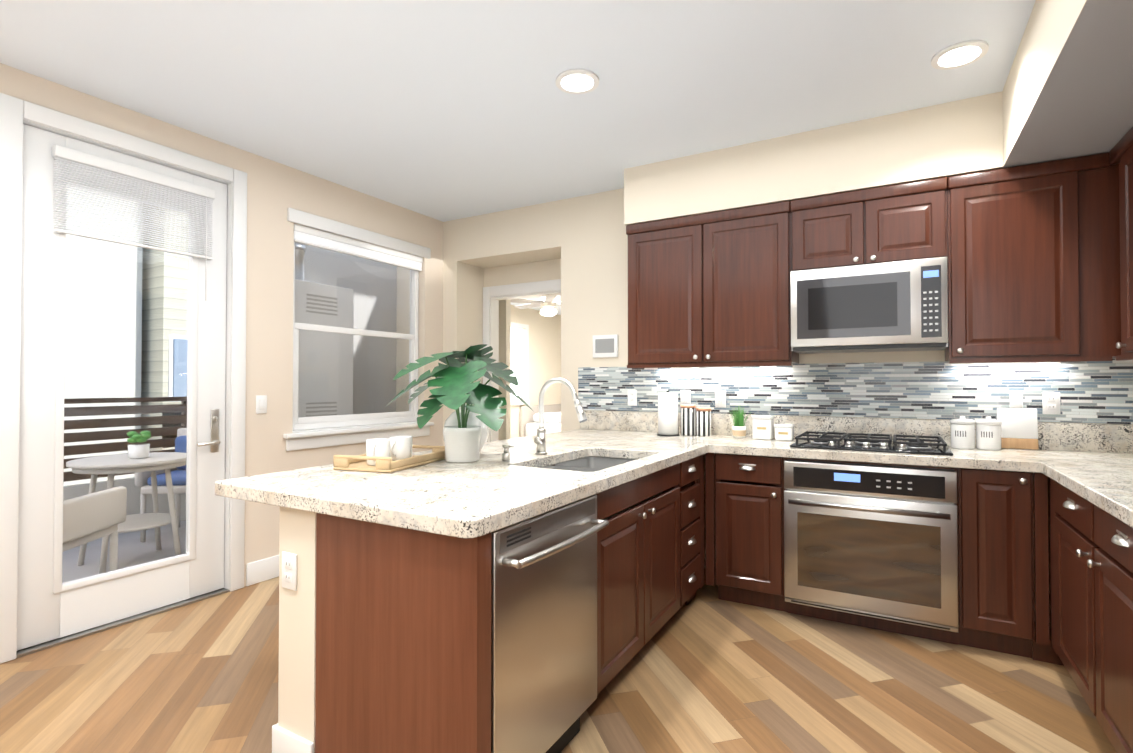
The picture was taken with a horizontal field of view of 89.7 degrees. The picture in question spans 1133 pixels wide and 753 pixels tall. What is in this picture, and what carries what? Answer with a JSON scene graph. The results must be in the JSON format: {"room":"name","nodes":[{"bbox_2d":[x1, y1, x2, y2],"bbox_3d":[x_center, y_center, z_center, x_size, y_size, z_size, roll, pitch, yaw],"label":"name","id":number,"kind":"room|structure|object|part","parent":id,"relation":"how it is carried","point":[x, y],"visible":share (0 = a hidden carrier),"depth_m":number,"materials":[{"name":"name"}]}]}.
{"room":"kitchen","nodes":[
{"label":"kitchen","id":0,"kind":"room"},
{"bbox_2d":[0,63,442,586],"bbox_3d":[-2.885,-0.071,2.182,0.150,2.720,7.150,0,-1,30],"label":"wall","id":1,"kind":"structure","parent":0,"point":[275,190],"depth_m":3.72,"materials":[{"name":"beige paint"}]},
{"bbox_2d":[17,124,226,650],"bbox_3d":[-2.322,0.049,3.074,0.104,2.473,0.958,0,-1,30],"label":"exterior door","id":2,"kind":"structure","parent":1,"relation":"in","point":[51,606],"depth_m":2.88,"materials":[{"name":"white wood"}]},
{"bbox_2d":[52,145,214,300],"bbox_3d":[-2.302,-0.784,3.085,0.045,0.670,0.750,0,-1,30],"label":"door blind","id":3,"kind":"object","parent":2,"relation":"attached to","point":[87,161],"visible":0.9,"depth_m":3.03,"materials":[{"name":"white fabric"}]},
{"bbox_2d":[0,93,246,663],"bbox_3d":[-2.350,0.011,3.091,0.168,2.580,1.140,0,-1,30],"label":"door frame","id":4,"kind":"structure","parent":1,"relation":"attached to","point":[16,114],"depth_m":2.77,"materials":[{"name":"white"}]},
{"bbox_2d":[256,395,266,413],"bbox_3d":[-1.949,0.178,3.642,0.010,0.116,0.072,0,-1,30],"label":"light switch","id":5,"kind":"object","parent":1,"relation":"attached to","point":[261,403],"visible":1,"depth_m":3.64,"materials":[{"name":"white plastic"}]},
{"bbox_2d":[246,555,278,585],"bbox_3d":[-1.546,1.248,4.319,0.018,0.140,1.780,0,-1,30],"label":"baseboard","id":6,"kind":"structure","parent":1,"relation":"attached to","point":[262,570],"depth_m":3.62,"materials":[{"name":"white wood"}]},
{"bbox_2d":[283,207,433,450],"bbox_3d":[-1.577,-0.309,4.404,0.200,1.625,1.380,0,-1,30],"label":"window","id":7,"kind":"structure","parent":1,"relation":"in","point":[327,421],"depth_m":4.31,"materials":[{"name":"white plastic"}]},
{"bbox_2d":[294,224,422,271],"bbox_3d":[-1.560,-0.974,4.403,0.040,0.119,1.210,0,-1,30],"label":"window blind","id":8,"kind":"object","parent":7,"relation":"attached to","point":[309,236],"visible":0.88,"depth_m":4.30,"materials":[{"name":"white fabric"}]},
{"bbox_2d":[278,507,316,752],"bbox_3d":[-0.193,0.868,3.005,0.182,0.865,2.709,0,-1,30],"label":"wall","id":9,"kind":"structure","parent":0,"point":[297,657],"depth_m":1.83,"materials":[{"name":"beige paint"}]},
{"bbox_2d":[282,551,296,590],"bbox_3d":[-0.899,0.630,1.844,0.072,0.116,0.008,0,-1,30],"label":"outlet","id":10,"kind":"object","parent":9,"relation":"attached to","point":[289,570],"visible":1,"depth_m":1.84,"materials":[{"name":"white plastic"}]},
{"bbox_2d":[272,723,313,752],"bbox_3d":[-0.205,1.230,2.989,0.200,0.140,2.706,0,-1,30],"label":"baseboard","id":11,"kind":"structure","parent":9,"relation":"attached to","point":[284,740],"depth_m":1.82,"materials":[{"name":"white wood"}]},
{"bbox_2d":[396,266,409,411],"bbox_3d":[-1.691,-0.020,6.036,2.050,2.720,0.020,0,-1,30],"label":"wall","id":12,"kind":"structure","parent":0,"point":[403,328],"depth_m":6.06,"materials":[{"name":"beige paint"}]},
{"bbox_2d":[0,0,1035,221],"bbox_3d":[-0.775,-1.497,0.985,5.020,0.100,7.150,0,-1,30],"label":"ceiling","id":13,"kind":"structure","parent":0,"point":[444,110],"depth_m":2.69,"materials":[{"name":"white paint"}]},
{"bbox_2d":[556,69,598,93],"bbox_3d":[0.052,-1.417,2.741,0.209,0.013,0.209,0,-1,-9],"label":"recessed light","id":14,"kind":"object","parent":13,"relation":"in","point":[583,81],"depth_m":2.72,"materials":[{"name":"white"}]},
{"bbox_2d":[931,40,988,69],"bbox_3d":[1.737,-1.419,2.520,0.209,0.013,0.209,0,-1,-9],"label":"recessed light","id":15,"kind":"object","parent":13,"relation":"in","point":[964,53],"depth_m":2.50,"materials":[{"name":"white"}]},
{"bbox_2d":[510,305,560,438],"bbox_3d":[-1.284,0.018,8.935,0.100,2.720,5.450,0,-1,30],"label":"wall","id":16,"kind":"structure","parent":0,"point":[544,349],"depth_m":10.20,"materials":[{"name":"beige paint"}]},
{"bbox_2d":[510,322,529,404],"bbox_3d":[-0.900,-0.213,9.553,0.130,1.380,0.840,0,-1,30],"label":"bedroom window","id":17,"kind":"structure","parent":16,"relation":"in","point":[517,364],"depth_m":9.78,"materials":[{"name":"white"}]},
{"bbox_2d":[511,295,560,314],"bbox_3d":[0.337,-1.265,7.959,3.700,0.100,5.350,0,-1,30],"label":"ceiling","id":18,"kind":"structure","parent":0,"point":[558,307],"depth_m":9.34,"materials":[{"name":"white paint"}]},
{"bbox_2d":[511,295,560,315],"bbox_3d":[-0.207,-0.995,7.309,1.293,0.453,1.236,0,-1,30],"label":"ceiling fan","id":19,"kind":"object","parent":18,"relation":"hanging from","point":[547,304],"visible":0.77,"depth_m":7.19,"materials":[{"name":"white metal"}]},
{"bbox_2d":[0,568,1115,752],"bbox_3d":[-0.688,1.325,1.099,5.020,0.100,7.500,0,-1,30],"label":"floor","id":20,"kind":"structure","parent":0,"point":[705,670],"depth_m":2.33,"materials":[{"name":"brown wood"}]},
{"bbox_2d":[315,513,490,752],"bbox_3d":[-0.491,0.850,1.651,0.640,0.865,0.066,0,-1,30],"label":"cabinet end panel","id":21,"kind":"object","parent":20,"relation":"on","point":[403,640],"visible":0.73,"depth_m":1.60,"materials":[{"name":"brown wood"}]},
{"bbox_2d":[491,494,608,752],"bbox_3d":[-0.265,0.854,1.911,0.669,0.863,0.606,0,-1,30],"label":"dishwasher","id":22,"kind":"object","parent":20,"relation":"on","point":[543,632],"visible":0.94,"depth_m":1.73,"materials":[{"name":"silver metal"}]},
{"bbox_2d":[551,463,679,695],"bbox_3d":[0.093,0.863,2.631,0.630,0.865,0.990,0,-1,30],"label":"base cabinet","id":23,"kind":"object","parent":20,"relation":"on","point":[638,576],"visible":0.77,"depth_m":2.41,"materials":[{"name":"brown wood"}]},
{"bbox_2d":[215,438,594,514],"bbox_3d":[-0.446,0.405,2.744,0.690,0.047,2.070,0,-1,30],"label":"countertop","id":24,"kind":"structure","parent":23,"relation":"on","point":[310,489],"depth_m":2.08,"materials":[{"name":"stone"}]},
{"bbox_2d":[333,445,444,472],"bbox_3d":[-0.743,0.347,2.449,0.270,0.060,0.430,0,-1,18],"label":"rattan tray","id":25,"kind":"object","parent":24,"relation":"on","point":[359,463],"visible":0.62,"depth_m":2.28,"materials":[{"name":"beige wood"}]},
{"bbox_2d":[366,438,390,465],"bbox_3d":[-0.781,0.311,2.340,0.096,0.102,0.116,0,-1,30],"label":"mug","id":26,"kind":"object","parent":25,"relation":"on","point":[379,447],"visible":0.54,"depth_m":2.31,"materials":[{"name":"white ceramic"}]},
{"bbox_2d":[390,436,411,460],"bbox_3d":[-0.728,0.313,2.472,0.096,0.102,0.124,0,-1,30],"label":"mug","id":27,"kind":"object","parent":25,"relation":"on","point":[401,447],"visible":0.77,"depth_m":2.44,"materials":[{"name":"white ceramic"}]},
{"bbox_2d":[444,425,480,462],"bbox_3d":[-0.468,0.302,2.566,0.166,0.153,0.166,0,-1,30],"label":"plant pot","id":28,"kind":"object","parent":24,"relation":"on","point":[462,445],"visible":1,"depth_m":2.50,"materials":[{"name":"white ceramic"}]},
{"bbox_2d":[387,344,533,430],"bbox_3d":[-0.468,0.051,2.571,0.664,0.397,0.616,0,-1,30],"label":"monstera plant","id":29,"kind":"object","parent":28,"relation":"in","point":[453,380],"visible":0.98,"depth_m":2.44,"materials":[{"name":"green plant"}]},
{"bbox_2d":[443,404,487,450],"bbox_3d":[-0.492,0.258,2.784,0.220,0.247,0.220,0,-1,30],"label":"vase","id":30,"kind":"object","parent":24,"relation":"on","point":[452,420],"visible":0.29,"depth_m":2.73,"materials":[{"name":"white ceramic"}]},
{"bbox_2d":[502,444,514,460],"bbox_3d":[-0.259,0.342,2.551,0.063,0.072,0.036,0,-1,30],"label":"soap pump","id":31,"kind":"object","parent":24,"relation":"on","point":[506,455],"visible":1,"depth_m":2.54,"materials":[{"name":"silver metal"}]},
{"bbox_2d":[534,377,586,454],"bbox_3d":[-0.046,0.192,2.715,0.284,0.376,0.135,0,-1,30],"label":"faucet","id":32,"kind":"object","parent":24,"relation":"on","point":[540,440],"visible":1,"depth_m":2.77,"materials":[{"name":"silver metal"}]},
{"bbox_2d":[331,458,561,532],"bbox_3d":[-0.290,0.395,1.962,0.360,0.047,0.870,0,-1,30],"label":"countertop","id":33,"kind":"structure","parent":23,"relation":"on","point":[397,504],"depth_m":1.81,"materials":[{"name":"stone"}]},
{"bbox_2d":[423,450,682,538],"bbox_3d":[0.222,0.400,2.359,0.130,0.047,2.070,0,-1,30],"label":"countertop","id":34,"kind":"structure","parent":23,"relation":"on","point":[489,491],"depth_m":1.78,"materials":[{"name":"stone"}]},
{"bbox_2d":[515,410,1062,485],"bbox_3d":[0.973,0.341,3.253,2.640,0.189,1.128,0,-1,30],"label":"countertop","id":35,"kind":"structure","parent":23,"relation":"on","point":[613,434],"depth_m":3.25,"materials":[{"name":"stone"}]},
{"bbox_2d":[541,456,662,519],"bbox_3d":[0.114,0.530,2.662,0.474,0.200,0.824,0,-1,30],"label":"sink","id":36,"kind":"object","parent":35,"relation":"in","point":[590,464],"visible":0.06,"depth_m":3.01,"materials":[{"name":"silver metal"}]},
{"bbox_2d":[657,391,678,435],"bbox_3d":[0.683,0.245,3.833,0.150,0.300,0.150,0,-1,30],"label":"paper towel","id":37,"kind":"object","parent":35,"relation":"on","point":[667,413],"visible":1,"depth_m":3.78,"materials":[{"name":"white paper"}]},
{"bbox_2d":[680,404,695,435],"bbox_3d":[0.820,0.293,3.840,0.102,0.205,0.102,0,-1,30],"label":"striped canister","id":38,"kind":"object","parent":35,"relation":"on","point":[688,419],"visible":1,"depth_m":3.80,"materials":[{"name":"white ceramic"}]},
{"bbox_2d":[696,408,710,435],"bbox_3d":[0.917,0.302,3.807,0.102,0.185,0.102,0,-1,30],"label":"striped canister","id":39,"kind":"object","parent":35,"relation":"on","point":[703,421],"visible":1,"depth_m":3.76,"materials":[{"name":"white ceramic"}]},
{"bbox_2d":[728,406,750,437],"bbox_3d":[1.107,0.288,3.650,0.137,0.210,0.123,0,-1,30],"label":"potted plant","id":40,"kind":"object","parent":35,"relation":"on","point":[738,429],"visible":1,"depth_m":3.64,"materials":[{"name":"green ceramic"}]},
{"bbox_2d":[752,415,774,439],"bbox_3d":[1.237,0.318,3.582,0.121,0.147,0.106,0,-1,30],"label":"canister","id":41,"kind":"object","parent":35,"relation":"on","point":[762,426],"visible":0.98,"depth_m":3.54,"materials":[{"name":"white ceramic"}]},
{"bbox_2d":[774,423,794,440],"bbox_3d":[1.337,0.341,3.495,0.106,0.100,0.091,0,-1,30],"label":"canister","id":42,"kind":"object","parent":35,"relation":"on","point":[784,431],"visible":0.98,"depth_m":3.46,"materials":[{"name":"white ceramic"}]},
{"bbox_2d":[790,431,952,455],"bbox_3d":[1.662,0.359,3.137,0.740,0.054,0.515,0,-1,30],"label":"cooktop","id":43,"kind":"object","parent":35,"relation":"in","point":[873,443],"visible":1,"depth_m":3.03,"materials":[{"name":"black"}]},
{"bbox_2d":[950,416,974,448],"bbox_3d":[2.132,0.298,3.066,0.112,0.174,0.112,0,-1,30],"label":"canister","id":44,"kind":"object","parent":35,"relation":"on","point":[962,432],"visible":1,"depth_m":3.02,"materials":[{"name":"white ceramic"}]},
{"bbox_2d":[975,416,1001,449],"bbox_3d":[2.236,0.297,3.018,0.112,0.174,0.112,0,-1,30],"label":"canister","id":45,"kind":"object","parent":35,"relation":"on","point":[988,432],"visible":1,"depth_m":2.98,"materials":[{"name":"white ceramic"}]},
{"bbox_2d":[997,392,1038,449],"bbox_3d":[2.395,0.234,3.029,0.170,0.298,0.056,0,-1,30],"label":"cutting board","id":46,"kind":"object","parent":35,"relation":"on","point":[1019,427],"visible":0.79,"depth_m":3.02,"materials":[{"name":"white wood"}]},
{"bbox_2d":[663,456,699,625],"bbox_3d":[0.423,0.870,3.209,0.624,0.865,0.342,0,-1,30],"label":"base cabinet","id":47,"kind":"object","parent":20,"relation":"on","point":[689,485],"visible":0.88,"depth_m":3.04,"materials":[{"name":"brown wood"}]},
{"bbox_2d":[685,453,714,604],"bbox_3d":[0.781,0.872,3.299,0.145,0.865,0.172,0,-1,30],"label":"cabinet filler","id":48,"kind":"object","parent":20,"relation":"on","point":[710,508],"visible":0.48,"depth_m":3.27,"materials":[{"name":"brown wood"}]},
{"bbox_2d":[715,453,786,611],"bbox_3d":[1.153,0.873,3.418,0.380,0.865,0.645,0,-1,30],"label":"base cabinet","id":49,"kind":"object","parent":20,"relation":"on","point":[749,529],"visible":0.9,"depth_m":3.17,"materials":[{"name":"brown wood"}]},
{"bbox_2d":[784,457,958,644],"bbox_3d":[1.668,0.870,3.150,0.780,0.865,0.595,0,-1,30],"label":"base cabinet","id":50,"kind":"object","parent":20,"relation":"on","point":[945,636],"visible":0.17,"depth_m":2.91,"materials":[{"name":"brown wood"}]},
{"bbox_2d":[784,460,958,632],"bbox_3d":[1.626,0.827,3.079,0.766,0.748,0.671,0,-1,30],"label":"oven","id":51,"kind":"object","parent":50,"relation":"in","point":[878,541],"visible":0.98,"depth_m":2.82,"materials":[{"name":"silver metal"}]},
{"bbox_2d":[958,468,1063,665],"bbox_3d":[2.154,0.865,2.802,0.410,0.865,0.713,0,-1,30],"label":"base cabinet","id":52,"kind":"object","parent":20,"relation":"on","point":[996,556],"depth_m":2.60,"materials":[{"name":"brown wood"}]},
{"bbox_3d":[2.146,0.861,2.506,0.128,0.865,0.193,0,-1,30],"label":"corner base cabinet filler","id":53,"kind":"part","parent":52,"relation":"part of","materials":[{"name":"brown wood"}]},
{"bbox_2d":[1055,481,1101,715],"bbox_3d":[2.200,0.855,2.046,0.645,0.865,0.550,0,-1,30],"label":"base cabinet","id":54,"kind":"object","parent":20,"relation":"on","point":[1075,545],"visible":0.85,"depth_m":2.15,"materials":[{"name":"brown wood"}]},
{"bbox_2d":[1087,505,1132,752],"bbox_3d":[1.913,0.848,1.548,0.645,0.865,0.600,0,-1,30],"label":"base cabinet","id":55,"kind":"object","parent":20,"relation":"on","point":[1112,562],"visible":0.96,"depth_m":1.78,"materials":[{"name":"brown wood"}]},
{"bbox_2d":[1038,422,1132,527],"bbox_3d":[1.636,0.312,1.071,0.648,0.189,4.248,0,-1,30],"label":"countertop","id":56,"kind":"structure","parent":55,"relation":"on","point":[1098,458],"depth_m":2.45,"materials":[{"name":"stone"}]},
{"bbox_2d":[443,188,1132,623],"bbox_3d":[1.123,-0.045,4.109,4.870,2.720,0.508,0,-1,30],"label":"wall","id":57,"kind":"structure","parent":0,"point":[577,246],"depth_m":4.11,"materials":[{"name":"beige paint"}]},
{"bbox_2d":[483,279,560,441],"bbox_3d":[-0.292,0.243,5.135,1.066,2.170,0.138,0,-1,30],"label":"door frame","id":58,"kind":"structure","parent":57,"relation":"attached to","point":[491,296],"depth_m":5.32,"materials":[{"name":"white"}]},
{"bbox_2d":[593,334,617,357],"bbox_3d":[0.292,-0.228,4.293,0.210,0.170,0.024,0,-1,30],"label":"thermostat","id":59,"kind":"object","parent":57,"relation":"attached to","point":[605,346],"visible":0.98,"depth_m":4.28,"materials":[{"name":"white plastic"}]},
{"bbox_2d":[628,390,636,405],"bbox_3d":[0.482,0.156,4.178,0.072,0.116,0.008,0,-1,30],"label":"outlet","id":60,"kind":"object","parent":57,"relation":"attached to","point":[632,397],"visible":1,"depth_m":4.17,"materials":[{"name":"white plastic"}]},
{"bbox_2d":[680,390,690,404],"bbox_3d":[0.830,0.153,3.977,0.072,0.116,0.008,0,-1,30],"label":"outlet","id":61,"kind":"object","parent":57,"relation":"attached to","point":[685,396],"visible":0.79,"depth_m":3.98,"materials":[{"name":"white plastic"}]},
{"bbox_2d":[626,201,798,367],"bbox_3d":[0.935,-0.543,3.732,1.048,0.969,0.358,0,-1,30],"label":"upper cabinet","id":62,"kind":"object","parent":57,"relation":"attached to","point":[711,289],"visible":0.98,"depth_m":3.57,"materials":[{"name":"brown wood"}]},
{"bbox_2d":[715,390,725,407],"bbox_3d":[1.042,0.151,3.856,0.072,0.116,0.008,0,-1,30],"label":"outlet","id":63,"kind":"object","parent":57,"relation":"attached to","point":[720,398],"visible":1,"depth_m":3.85,"materials":[{"name":"white plastic"}]},
{"bbox_2d":[790,177,947,270],"bbox_3d":[1.723,-0.822,3.281,0.768,0.422,0.358,0,-1,30],"label":"upper cabinet","id":64,"kind":"object","parent":57,"relation":"attached to","point":[900,222],"visible":0.98,"depth_m":3.13,"materials":[{"name":"brown wood"}]},
{"bbox_2d":[790,257,948,353],"bbox_3d":[1.715,-0.379,3.261,0.758,0.460,0.389,0,-1,30],"label":"microwave","id":65,"kind":"object","parent":64,"relation":"attached to","point":[890,306],"visible":1,"depth_m":3.08,"materials":[{"name":"silver metal"}]},
{"bbox_2d":[945,153,1120,362],"bbox_3d":[2.472,-0.555,2.845,0.957,0.969,0.358,0,-1,30],"label":"upper cabinet","id":66,"kind":"object","parent":57,"relation":"attached to","point":[1033,262],"visible":0.98,"depth_m":2.78,"materials":[{"name":"brown wood"}]},
{"bbox_2d":[1042,392,1059,413],"bbox_3d":[2.545,0.140,2.989,0.072,0.116,0.008,0,-1,30],"label":"outlet","id":67,"kind":"object","parent":57,"relation":"attached to","point":[1051,402],"visible":1,"depth_m":2.99,"materials":[{"name":"white plastic"}]},
{"bbox_2d":[624,0,1132,225],"bbox_3d":[0.710,-1.249,1.626,2.790,0.379,4.250,0,-1,30],"label":"soffit","id":68,"kind":"structure","parent":0,"point":[1066,92],"depth_m":2.92,"materials":[{"name":"beige paint"}]},
{"bbox_3d":[0.337,1.415,7.924,3.700,0.100,5.350,0,-1,30],"label":"floor","id":69,"kind":"structure","parent":0,"visible":0},
{"bbox_2d":[520,404,560,436],"bbox_3d":[0.550,0.950,9.827,2.165,0.880,1.650,0,-1,30],"label":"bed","id":70,"kind":"object","parent":69,"relation":"on","point":[529,421],"visible":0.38,"depth_m":9.64,"materials":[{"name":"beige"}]},
{"bbox_3d":[1.294,-0.104,-0.312,0.158,2.720,7.000,0,-1,30],"label":"wall","id":71,"kind":"structure","parent":0,"visible":0},
{"bbox_2d":[1109,127,1132,360],"bbox_3d":[2.494,-0.562,2.282,0.358,0.969,0.617,0,-1,30],"label":"upper cabinet","id":72,"kind":"object","parent":71,"relation":"attached to","point":[1121,152],"visible":0.98,"depth_m":2.48,"materials":[{"name":"brown wood"}]},
{"label":"outside","id":73,"kind":"structure","parent":0,"visible":0},
{"bbox_2d":[62,521,185,582],"bbox_3d":[-3.292,1.387,3.870,2.260,0.090,5.400,0,-1,30],"label":"floor","id":74,"kind":"structure","parent":73,"point":[78,571],"depth_m":4.36,"materials":[{"name":"grey concrete"}]},
{"bbox_2d":[63,486,126,571],"bbox_3d":[-2.979,0.887,3.167,0.660,0.890,0.560,0,-1,-5],"label":"outdoor chair","id":75,"kind":"object","parent":74,"relation":"on","point":[84,516],"depth_m":3.22,"materials":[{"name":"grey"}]},
{"bbox_2d":[63,397,186,533],"bbox_3d":[-4.215,0.764,4.410,0.110,1.170,5.400,0,-1,30],"label":"railing","id":76,"kind":"object","parent":74,"relation":"on","point":[132,496],"depth_m":4.94,"materials":[{"name":"brown wood"}]},
{"bbox_2d":[66,452,186,573],"bbox_3d":[-3.135,0.968,4.108,0.720,0.757,0.720,0,-1,30],"label":"table","id":77,"kind":"object","parent":74,"relation":"on","point":[122,468],"depth_m":4.04,"materials":[{"name":"grey wood"}]},
{"bbox_2d":[127,431,150,458],"bbox_3d":[-3.082,0.491,4.106,0.150,0.196,0.150,0,-1,30],"label":"potted plant","id":78,"kind":"object","parent":77,"relation":"on","point":[135,450],"depth_m":4.06,"materials":[{"name":"white ceramic"}]},
{"bbox_2d":[135,428,186,541],"bbox_3d":[-3.217,0.911,4.939,0.660,0.890,0.560,0,-1,-5],"label":"outdoor chair","id":79,"kind":"object","parent":74,"relation":"on","point":[180,440],"depth_m":4.69,"materials":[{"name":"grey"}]},
{"bbox_2d":[295,242,510,439],"bbox_3d":[-1.764,-0.254,5.342,1.059,3.230,2.760,0,-1,30],"label":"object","id":80,"kind":"object","parent":74,"relation":"on","point":[325,378],"depth_m":5.42,"materials":[{"name":"grey"}]},
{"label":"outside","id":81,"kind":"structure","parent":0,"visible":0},
{"bbox_2d":[63,186,146,485],"bbox_3d":[-11.088,-1.705,2.661,2.000,12.000,15.050,0,-1,30],"label":"building","id":82,"kind":"structure","parent":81,"point":[112,302],"depth_m":8.24,"materials":[{"name":"beige paint"}]},
{"bbox_2d":[143,205,188,450],"bbox_3d":[-5.458,-1.587,11.598,2.030,12.000,5.840,0,-1,30],"label":"exterior wall","id":83,"kind":"structure","parent":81,"point":[163,305],"depth_m":8.70,"materials":[{"name":"beige"}]}
]}

